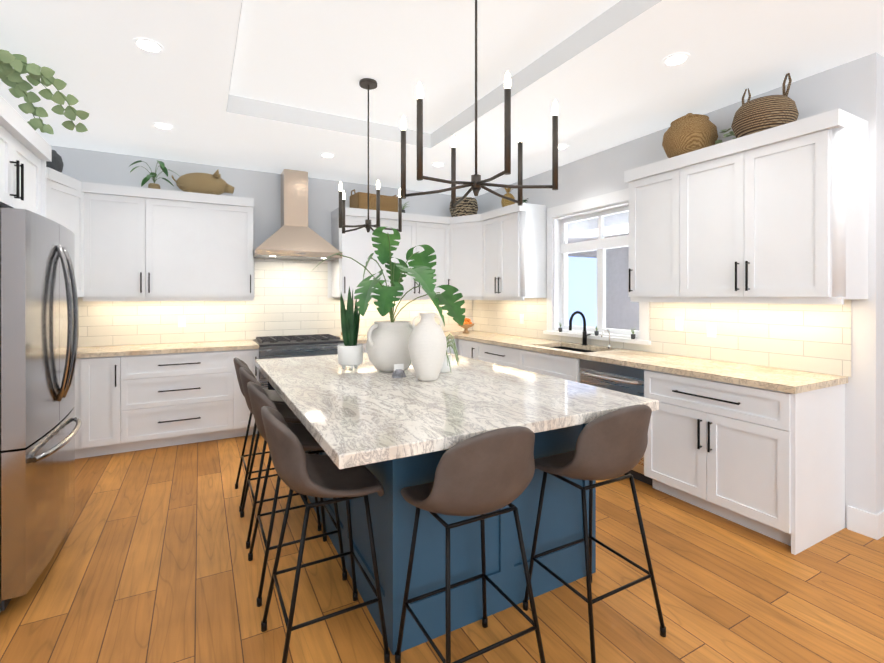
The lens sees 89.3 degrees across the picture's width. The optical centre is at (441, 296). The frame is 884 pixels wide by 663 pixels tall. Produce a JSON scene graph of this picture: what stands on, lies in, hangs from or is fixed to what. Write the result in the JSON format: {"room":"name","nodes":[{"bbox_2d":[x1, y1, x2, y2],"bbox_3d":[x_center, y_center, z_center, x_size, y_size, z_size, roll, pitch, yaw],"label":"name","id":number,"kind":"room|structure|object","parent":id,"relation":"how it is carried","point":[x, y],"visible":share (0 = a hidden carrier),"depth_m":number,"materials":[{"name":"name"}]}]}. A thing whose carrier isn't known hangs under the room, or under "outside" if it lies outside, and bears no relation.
{"room":"kitchen","nodes":[
{"label":"kitchen","id":0,"kind":"room"},
{"bbox_2d":[50,145,462,346],"bbox_3d":[-1.758,-0.133,5.340,5.300,3.060,0.200,0,0,-28],"label":"wall","id":1,"kind":"structure","parent":0,"point":[262,189],"depth_m":5.04,"materials":[{"name":"grey paint"}]},
{"bbox_2d":[46,167,89,298],"bbox_3d":[-3.414,-0.516,3.870,0.583,1.030,0.803,0,0,-28],"label":"upper cabinet","id":2,"kind":"object","parent":1,"relation":"attached to","point":[67,198],"depth_m":3.93,"materials":[{"name":"white wood"}]},
{"bbox_2d":[46,150,63,171],"bbox_3d":[-3.327,-1.139,3.806,0.170,0.215,0.170,0,0,-28],"label":"decorative vase","id":3,"kind":"object","parent":2,"relation":"on","point":[56,164],"visible":0.4,"depth_m":3.78,"materials":[{"name":"grey ceramic"}]},
{"bbox_2d":[90,182,209,298],"bbox_3d":[-2.872,-0.516,4.392,1.032,1.030,0.401,0,0,-28],"label":"upper cabinet","id":4,"kind":"object","parent":1,"relation":"attached to","point":[139,244],"depth_m":4.26,"materials":[{"name":"white wood"}]},
{"bbox_2d":[130,160,178,188],"bbox_3d":[-2.847,-1.181,4.448,0.435,0.297,0.415,0,0,-28],"label":"potted plant","id":5,"kind":"object","parent":4,"relation":"on","point":[153,175],"visible":0.94,"depth_m":4.40,"materials":[{"name":"plant"}]},
{"bbox_2d":[210,194,253,298],"bbox_3d":[-2.299,-0.517,4.727,0.535,1.030,0.358,0,0,-28],"label":"upper cabinet","id":6,"kind":"object","parent":1,"relation":"attached to","point":[231,217],"depth_m":4.60,"materials":[{"name":"white wood"}]},
{"bbox_2d":[171,169,233,194],"bbox_3d":[-2.460,-1.171,4.618,0.576,0.277,0.231,0,0,-28],"label":"pig figurine","id":7,"kind":"object","parent":6,"relation":"on","point":[214,183],"visible":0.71,"depth_m":4.54,"materials":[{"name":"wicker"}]},
{"bbox_2d":[78,258,472,346],"bbox_3d":[-1.691,0.217,5.256,4.857,1.360,0.006,0,0,-28],"label":"backsplash","id":8,"kind":"structure","parent":1,"relation":"attached to","point":[290,297],"depth_m":5.04,"materials":[{"name":"tile"}]},
{"bbox_2d":[178,316,185,326],"bbox_3d":[-2.725,0.258,4.689,0.070,0.114,0.006,0,0,-28],"label":"electrical outlet plate","id":9,"kind":"object","parent":8,"relation":"attached to","point":[181,319],"depth_m":4.69,"materials":[{"name":"white plastic"}]},
{"bbox_2d":[253,169,341,260],"bbox_3d":[-1.629,-0.925,5.007,0.900,0.991,0.499,0,0,-28],"label":"range hood","id":10,"kind":"object","parent":1,"relation":"attached to","point":[294,237],"visible":0.92,"depth_m":4.97,"materials":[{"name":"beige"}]},
{"bbox_2d":[331,207,386,298],"bbox_3d":[-1.016,-0.518,5.422,0.554,1.030,0.358,0,0,-28],"label":"upper cabinet","id":11,"kind":"object","parent":1,"relation":"attached to","point":[357,245],"depth_m":5.24,"materials":[{"name":"white wood"}]},
{"bbox_2d":[387,211,410,298],"bbox_3d":[-0.617,-0.518,5.639,0.594,1.030,0.358,0,0,-28],"label":"upper cabinet","id":12,"kind":"object","parent":1,"relation":"attached to","point":[392,217],"depth_m":5.52,"materials":[{"name":"white wood"}]},
{"bbox_2d":[350,189,397,211],"bbox_3d":[-0.837,-1.157,5.508,0.559,0.246,0.280,0,0,-32],"label":"basket","id":13,"kind":"object","parent":12,"relation":"on","point":[360,201],"visible":0.77,"depth_m":5.37,"materials":[{"name":"brown wicker"}]},
{"bbox_2d":[411,214,446,298],"bbox_3d":[-0.202,-0.518,5.839,0.566,1.030,0.400,0,0,-28],"label":"upper cabinet","id":14,"kind":"object","parent":1,"relation":"attached to","point":[430,230],"depth_m":5.71,"materials":[{"name":"white wood"}]},
{"bbox_2d":[402,202,409,212],"bbox_3d":[-0.499,-1.128,5.672,0.182,0.188,0.147,0,0,-28],"label":"air plant","id":15,"kind":"object","parent":14,"relation":"on","point":[403,208],"visible":0.5,"depth_m":5.66,"materials":[{"name":"green plant"}]},
{"bbox_2d":[0,434,883,662],"bbox_3d":[1.197,1.462,1.882,7.400,0.120,9.300,0,0,-28],"label":"floor","id":16,"kind":"structure","parent":0,"point":[149,562],"depth_m":2.13,"materials":[{"name":"brown wood"}]},
{"bbox_2d":[0,95,51,216],"bbox_3d":[-2.444,0.242,2.154,0.653,2.320,0.990,0,0,-28],"label":"wall cabinet","id":17,"kind":"object","parent":16,"relation":"on","point":[25,151],"visible":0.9,"depth_m":2.34,"materials":[{"name":"white wood"}]},
{"bbox_2d":[0,49,88,133],"bbox_3d":[-2.387,-1.128,2.609,0.513,0.416,1.016,0,0,-28],"label":"eucalyptus","id":18,"kind":"object","parent":17,"relation":"on","point":[13,67],"visible":1,"depth_m":2.66,"materials":[{"name":"green plant"}]},
{"bbox_2d":[0,207,81,612],"bbox_3d":[-2.338,0.507,2.212,0.838,1.790,0.890,0,0,-28],"label":"refrigerator","id":19,"kind":"object","parent":16,"relation":"on","point":[39,332],"visible":1,"depth_m":2.06,"materials":[{"name":"metal"}]},
{"bbox_2d":[74,360,89,458],"bbox_3d":[-3.436,0.959,3.966,0.600,0.880,0.618,0,0,-28],"label":"base cabinet","id":20,"kind":"object","parent":16,"relation":"on","point":[82,367],"depth_m":3.82,"materials":[{"name":"white wood"}]},
{"bbox_2d":[90,356,121,456],"bbox_3d":[-3.101,0.959,4.147,0.280,0.880,0.618,0,0,-28],"label":"base cabinet","id":21,"kind":"object","parent":16,"relation":"on","point":[105,371],"depth_m":3.90,"materials":[{"name":"white wood"}]},
{"bbox_2d":[122,352,241,452],"bbox_3d":[-2.582,0.959,4.428,1.019,0.880,0.618,0,0,-28],"label":"base cabinet","id":22,"kind":"object","parent":16,"relation":"on","point":[128,398],"depth_m":4.17,"materials":[{"name":"white wood"}]},
{"bbox_2d":[76,340,257,359],"bbox_3d":[-2.837,0.498,4.281,1.953,0.039,0.633,0,0,-28],"label":"countertop","id":23,"kind":"structure","parent":22,"relation":"on","point":[233,345],"depth_m":4.25,"materials":[{"name":"beige stone"}]},
{"bbox_2d":[242,348,258,435],"bbox_3d":[-2.083,0.958,4.698,0.236,0.880,0.618,0,0,-28],"label":"base cabinet","id":24,"kind":"object","parent":16,"relation":"on","point":[249,355],"depth_m":4.44,"materials":[{"name":"white wood"}]},
{"bbox_2d":[233,357,285,511],"bbox_3d":[-1.238,0.910,3.189,0.448,0.981,0.440,0,0,-28],"label":"stool","id":25,"kind":"object","parent":16,"relation":"on","point":[273,395],"visible":0.27,"depth_m":3.06,"materials":[{"name":"leather"}]},
{"bbox_2d":[239,367,321,548],"bbox_3d":[-1.010,0.910,2.767,0.448,0.981,0.440,0,0,-28],"label":"stool","id":26,"kind":"object","parent":16,"relation":"on","point":[283,409],"visible":0.38,"depth_m":2.63,"materials":[{"name":"leather"}]},
{"bbox_2d":[247,382,346,606],"bbox_3d":[-0.757,0.911,2.301,0.448,0.981,0.440,0,0,-28],"label":"stool","id":27,"kind":"object","parent":16,"relation":"on","point":[259,398],"visible":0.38,"depth_m":2.20,"materials":[{"name":"leather"}]},
{"bbox_2d":[253,334,343,389],"bbox_3d":[-1.566,0.919,4.893,0.852,0.957,0.732,0,0,-28],"label":"range","id":28,"kind":"object","parent":16,"relation":"on","point":[270,347],"visible":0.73,"depth_m":4.65,"materials":[{"name":"silver metal"}]},
{"bbox_2d":[261,406,389,662],"bbox_3d":[-0.486,0.911,1.800,0.448,0.981,0.440,0,0,-28],"label":"stool","id":29,"kind":"object","parent":16,"relation":"on","point":[300,471],"visible":0.94,"depth_m":1.70,"materials":[{"name":"leather"}]},
{"bbox_2d":[358,342,366,352],"bbox_3d":[-1.090,0.957,5.236,0.301,0.880,0.618,0,0,-28],"label":"base cabinet","id":30,"kind":"object","parent":16,"relation":"on","point":[364,343],"depth_m":5.01,"materials":[{"name":"white wood"}]},
{"bbox_2d":[305,423,595,654],"bbox_3d":[-0.155,0.953,2.844,1.108,0.895,1.888,0,0,-28],"label":"kitchen island","id":31,"kind":"object","parent":16,"relation":"on","point":[392,511],"visible":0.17,"depth_m":1.96,"materials":[{"name":"wood"}]},
{"bbox_2d":[255,353,658,468],"bbox_3d":[-0.204,0.482,2.646,1.445,0.043,2.260,0,0,-28],"label":"island countertop","id":32,"kind":"structure","parent":31,"relation":"on","point":[366,411],"depth_m":1.96,"materials":[{"name":"stone"}]},
{"bbox_2d":[337,286,363,369],"bbox_3d":[-0.586,0.195,2.859,0.168,0.533,0.165,0,0,-28],"label":"snake plant","id":33,"kind":"object","parent":32,"relation":"on","point":[350,351],"visible":0.94,"depth_m":2.81,"materials":[{"name":"green plant"}]},
{"bbox_2d":[316,227,464,371],"bbox_3d":[-0.253,0.006,2.747,1.030,0.907,0.664,0,0,-28],"label":"potted plant","id":34,"kind":"object","parent":32,"relation":"on","point":[387,343],"visible":0.96,"depth_m":2.73,"materials":[{"name":"plant"}]},
{"bbox_2d":[392,364,405,377],"bbox_3d":[-0.249,0.423,2.576,0.080,0.075,0.060,0,0,-28],"label":"card holder","id":35,"kind":"object","parent":32,"relation":"on","point":[398,371],"visible":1,"depth_m":2.56,"materials":[{"name":"clear glass"}]},
{"bbox_2d":[408,313,446,380],"bbox_3d":[-0.081,0.274,2.497,0.216,0.372,0.216,0,0,-28],"label":"decorative vase","id":36,"kind":"object","parent":32,"relation":"on","point":[427,346],"visible":1,"depth_m":2.43,"materials":[{"name":"ceramic"}]},
{"bbox_2d":[409,333,459,372],"bbox_3d":[-0.044,0.339,2.728,0.344,0.242,0.288,0,0,-28],"label":"spider plant","id":37,"kind":"object","parent":32,"relation":"on","point":[446,367],"visible":0.44,"depth_m":2.72,"materials":[{"name":"green plant"}]},
{"bbox_2d":[447,338,457,354],"bbox_3d":[-0.158,0.957,5.741,0.419,0.880,0.618,0,0,-28],"label":"base cabinet","id":38,"kind":"object","parent":16,"relation":"on","point":[455,339],"depth_m":5.55,"materials":[{"name":"white wood"}]},
{"bbox_2d":[458,338,469,357],"bbox_3d":[0.570,0.957,5.534,0.618,0.880,0.400,0,0,-28],"label":"base cabinet","id":39,"kind":"object","parent":16,"relation":"on","point":[463,346],"depth_m":5.45,"materials":[{"name":"white wood"}]},
{"bbox_2d":[338,334,457,343],"bbox_3d":[-0.591,0.497,5.497,1.428,0.039,0.633,0,0,-28],"label":"countertop","id":40,"kind":"structure","parent":39,"relation":"on","point":[361,338],"depth_m":5.28,"materials":[{"name":"beige stone"}]},
{"bbox_2d":[395,426,545,662],"bbox_3d":[0.104,0.912,1.632,0.440,0.981,0.448,0,0,-28],"label":"stool","id":41,"kind":"object","parent":16,"relation":"on","point":[484,473],"visible":1,"depth_m":1.47,"materials":[{"name":"leather"}]},
{"bbox_2d":[470,342,561,369],"bbox_3d":[0.858,0.958,5.002,0.618,0.880,0.930,0,0,-28],"label":"base cabinet","id":42,"kind":"object","parent":16,"relation":"on","point":[501,355],"depth_m":4.70,"materials":[{"name":"white wood"}]},
{"bbox_2d":[443,330,569,349],"bbox_3d":[0.616,0.497,5.432,0.633,0.039,1.898,0,0,-28],"label":"countertop","id":43,"kind":"structure","parent":42,"relation":"on","point":[474,336],"depth_m":5.03,"materials":[{"name":"beige stone"}]},
{"bbox_2d":[458,318,473,332],"bbox_3d":[0.318,0.374,5.897,0.230,0.203,0.230,0,0,-28],"label":"fruit bowl","id":44,"kind":"object","parent":43,"relation":"on","point":[467,324],"visible":0.92,"depth_m":5.85,"materials":[{"name":"brown wood"}]},
{"bbox_2d":[526,370,579,382],"bbox_3d":[1.237,1.069,4.303,0.618,0.660,0.780,0,0,-28],"label":"base cabinet","id":45,"kind":"object","parent":16,"relation":"on","point":[536,371],"depth_m":4.04,"materials":[{"name":"white wood"}]},
{"bbox_2d":[569,311,590,345],"bbox_3d":[1.350,0.308,4.381,0.233,0.342,0.105,0,0,-28],"label":"faucet","id":46,"kind":"object","parent":45,"relation":"on","point":[585,334],"visible":1,"depth_m":4.42,"materials":[{"name":"metal"}]},
{"bbox_2d":[601,329,610,348],"bbox_3d":[1.516,0.386,4.135,0.121,0.186,0.032,0,0,-28],"label":"filter faucet","id":47,"kind":"object","parent":45,"relation":"on","point":[609,346],"visible":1,"depth_m":4.14,"materials":[{"name":"silver metal"}]},
{"bbox_2d":[523,405,665,662],"bbox_3d":[0.649,0.911,1.928,0.440,0.981,0.448,0,0,-28],"label":"stool","id":48,"kind":"object","parent":16,"relation":"on","point":[611,445],"visible":0.98,"depth_m":1.76,"materials":[{"name":"leather"}]},
{"bbox_2d":[580,359,652,485],"bbox_3d":[1.547,0.962,3.652,0.637,0.875,0.636,0,0,-28],"label":"dishwasher","id":49,"kind":"object","parent":16,"relation":"on","point":[623,379],"visible":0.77,"depth_m":3.46,"materials":[{"name":"silver metal"}]},
{"bbox_2d":[644,369,844,554],"bbox_3d":[1.955,0.961,2.979,0.618,0.880,0.930,0,0,-28],"label":"base cabinet","id":50,"kind":"object","parent":16,"relation":"on","point":[759,449],"depth_m":2.66,"materials":[{"name":"white wood"}]},
{"bbox_2d":[577,349,847,392],"bbox_3d":[1.799,0.500,3.251,0.633,0.039,1.584,0,0,-28],"label":"countertop","id":51,"kind":"structure","parent":50,"relation":"on","point":[755,376],"depth_m":2.93,"materials":[{"name":"beige stone"}]},
{"bbox_2d":[562,346,605,353],"bbox_3d":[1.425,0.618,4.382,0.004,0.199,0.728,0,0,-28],"label":"sink","id":52,"kind":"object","parent":51,"relation":"in","point":[565,349],"depth_m":4.30,"materials":[{"name":"silver metal"}]},
{"bbox_2d":[0,0,883,197],"bbox_3d":[1.265,-1.548,1.858,7.300,0.260,9.200,0,0,-28],"label":"ceiling","id":53,"kind":"structure","parent":0,"point":[621,85],"depth_m":2.89,"materials":[{"name":"white paint"}]},
{"bbox_2d":[132,38,163,52],"bbox_3d":[-1.648,-1.414,2.510,0.148,0.006,0.154,0,0,-28],"label":"recessed light","id":54,"kind":"object","parent":53,"relation":"in","point":[152,46],"depth_m":2.51,"materials":[{"name":"white"}]},
{"bbox_2d":[153,122,173,129],"bbox_3d":[-2.303,-1.415,3.701,0.143,0.006,0.155,0,0,-28],"label":"recessed light","id":55,"kind":"object","parent":53,"relation":"in","point":[165,126],"depth_m":3.71,"materials":[{"name":"white"}]},
{"bbox_2d":[320,153,334,157],"bbox_3d":[-1.141,-1.416,4.467,0.139,0.006,0.155,0,0,-28],"label":"recessed light","id":56,"kind":"object","parent":53,"relation":"in","point":[327,155],"depth_m":4.47,"materials":[{"name":"white"}]},
{"bbox_2d":[339,78,401,233],"bbox_3d":[-0.528,-1.014,3.231,0.462,1.088,0.446,0,0,-28],"label":"chandelier","id":57,"kind":"object","parent":53,"relation":"hanging from","point":[368,84],"visible":1,"depth_m":3.24,"materials":[{"name":"brown metal"}]},
{"bbox_2d":[431,162,444,166],"bbox_3d":[-0.039,-1.417,4.778,0.147,0.006,0.153,0,0,-28],"label":"recessed light","id":58,"kind":"object","parent":53,"relation":"in","point":[437,164],"depth_m":4.77,"materials":[{"name":"white"}]},
{"bbox_2d":[401,0,557,208],"bbox_3d":[0.151,-1.002,1.983,0.675,1.108,0.688,0,0,-28],"label":"chandelier","id":59,"kind":"object","parent":53,"relation":"hanging from","point":[476,183],"visible":1,"depth_m":1.93,"materials":[{"name":"brown metal"}]},
{"bbox_2d":[558,144,568,149],"bbox_3d":[1.123,-1.416,4.210,0.138,0.006,0.142,0,0,-28],"label":"recessed light","id":60,"kind":"object","parent":53,"relation":"in","point":[560,146],"depth_m":4.20,"materials":[{"name":"white"}]},
{"bbox_2d":[662,53,689,65],"bbox_3d":[1.390,-1.414,2.661,0.152,0.006,0.150,0,0,-28],"label":"recessed light","id":61,"kind":"object","parent":53,"relation":"in","point":[675,59],"depth_m":2.66,"materials":[{"name":"white"}]},
{"bbox_2d":[226,0,661,147],"bbox_3d":[0.876,-1.486,0.613,1.770,0.138,7.380,0,0,-28],"label":"ceiling tray edge","id":62,"kind":"structure","parent":0,"point":[616,16],"depth_m":3.47,"materials":[{"name":"white paint"}]},
{"bbox_2d":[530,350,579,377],"bbox_3d":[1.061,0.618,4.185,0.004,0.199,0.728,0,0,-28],"label":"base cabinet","id":63,"kind":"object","parent":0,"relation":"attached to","point":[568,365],"depth_m":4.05,"materials":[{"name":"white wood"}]},
{"bbox_2d":[474,52,883,527],"bbox_3d":[1.568,-0.132,4.555,0.200,3.060,4.350,0,0,-28],"label":"wall","id":64,"kind":"structure","parent":0,"point":[855,87],"depth_m":2.68,"materials":[{"name":"grey paint"}]},
{"bbox_2d":[447,213,482,298],"bbox_3d":[0.355,-0.518,5.895,0.651,1.030,0.833,0,0,-28],"label":"upper cabinet","id":65,"kind":"object","parent":64,"relation":"attached to","point":[464,233],"depth_m":5.69,"materials":[{"name":"white wood"}]},
{"bbox_2d":[449,197,477,216],"bbox_3d":[0.289,-1.165,5.948,0.380,0.260,0.380,0,0,-28],"label":"decorative basket","id":66,"kind":"object","parent":65,"relation":"on","point":[467,206],"visible":0.54,"depth_m":5.79,"materials":[{"name":"beige wicker"}]},
{"bbox_2d":[483,203,546,298],"bbox_3d":[0.814,-0.518,5.328,0.385,1.030,0.829,0,0,-28],"label":"upper cabinet","id":67,"kind":"object","parent":64,"relation":"attached to","point":[498,254],"depth_m":5.03,"materials":[{"name":"white wood"}]},
{"bbox_2d":[501,188,527,206],"bbox_3d":[0.851,-1.193,5.245,0.183,0.320,0.415,0,0,-28],"label":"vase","id":68,"kind":"object","parent":67,"relation":"on","point":[505,202],"visible":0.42,"depth_m":5.30,"materials":[{"name":"gold wicker"}]},
{"bbox_2d":[543,188,650,344],"bbox_3d":[1.563,-0.289,4.501,0.240,1.405,1.340,0,0,-28],"label":"window","id":69,"kind":"structure","parent":64,"relation":"in","point":[599,207],"depth_m":4.58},
{"bbox_2d":[594,325,598,335],"bbox_3d":[1.515,0.324,4.384,0.042,0.108,0.042,0,0,14],"label":"pot","id":70,"kind":"object","parent":69,"relation":"on","point":[596,333],"depth_m":4.37,"materials":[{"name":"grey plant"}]},
{"bbox_2d":[631,328,635,338],"bbox_3d":[1.715,0.324,4.015,0.043,0.109,0.043,0,0,20],"label":"pot","id":71,"kind":"object","parent":69,"relation":"on","point":[633,335],"depth_m":4.00,"materials":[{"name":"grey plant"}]},
{"bbox_2d":[624,159,667,299],"bbox_3d":[1.800,-0.515,3.535,0.358,1.030,0.520,0,0,-28],"label":"upper cabinet","id":72,"kind":"object","parent":64,"relation":"attached to","point":[648,184],"depth_m":3.51,"materials":[{"name":"white wood"}]},
{"bbox_2d":[662,113,717,157],"bbox_3d":[1.860,-1.204,3.364,0.370,0.347,0.367,0,0,-28],"label":"round basket","id":73,"kind":"object","parent":72,"relation":"on","point":[688,132],"visible":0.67,"depth_m":3.23,"materials":[{"name":"brown wicker"}]},
{"bbox_2d":[473,298,850,376],"bbox_3d":[1.451,0.245,4.548,0.006,0.465,4.228,0,0,-28],"label":"backsplash","id":74,"kind":"structure","parent":64,"relation":"attached to","point":[815,338],"depth_m":3.26,"materials":[{"name":"tile"}]},
{"bbox_2d":[520,314,523,323],"bbox_3d":[0.967,0.267,5.429,0.006,0.114,0.070,0,0,-28],"label":"electrical outlet plate","id":75,"kind":"object","parent":74,"relation":"attached to","point":[521,315],"depth_m":5.42,"materials":[{"name":"white plastic"}]},
{"bbox_2d":[675,317,683,330],"bbox_3d":[1.934,0.220,3.644,0.006,0.114,0.070,0,0,-28],"label":"electrical outlet plate","id":76,"kind":"object","parent":74,"relation":"attached to","point":[679,321],"depth_m":3.64,"materials":[{"name":"white plastic"}]},
{"bbox_2d":[707,322,715,337],"bbox_3d":[2.058,0.250,3.416,0.006,0.114,0.070,0,0,-28],"label":"electrical outlet plate","id":77,"kind":"object","parent":74,"relation":"attached to","point":[711,326],"depth_m":3.41,"materials":[{"name":"white plastic"}]},
{"bbox_2d":[668,108,868,299],"bbox_3d":[2.104,-0.514,2.974,0.358,1.030,0.995,0,0,-28],"label":"upper cabinet","id":78,"kind":"object","parent":64,"relation":"attached to","point":[777,215],"depth_m":2.73,"materials":[{"name":"white wood"}]},
{"bbox_2d":[715,73,798,144],"bbox_3d":[2.073,-1.239,2.991,0.360,0.418,0.501,0,0,-28],"label":"decorative basket","id":79,"kind":"object","parent":78,"relation":"on","point":[760,114],"visible":0.73,"depth_m":2.81,"materials":[{"name":"brown wicker"}]},
{"bbox_2d":[872,510,883,539],"bbox_3d":[3.481,1.330,3.113,2.212,0.140,0.013,0,0,-28],"label":"baseboard","id":80,"kind":"structure","parent":64,"relation":"attached to","point":[877,519],"depth_m":2.60,"materials":[{"name":"white wood"}]}
]}

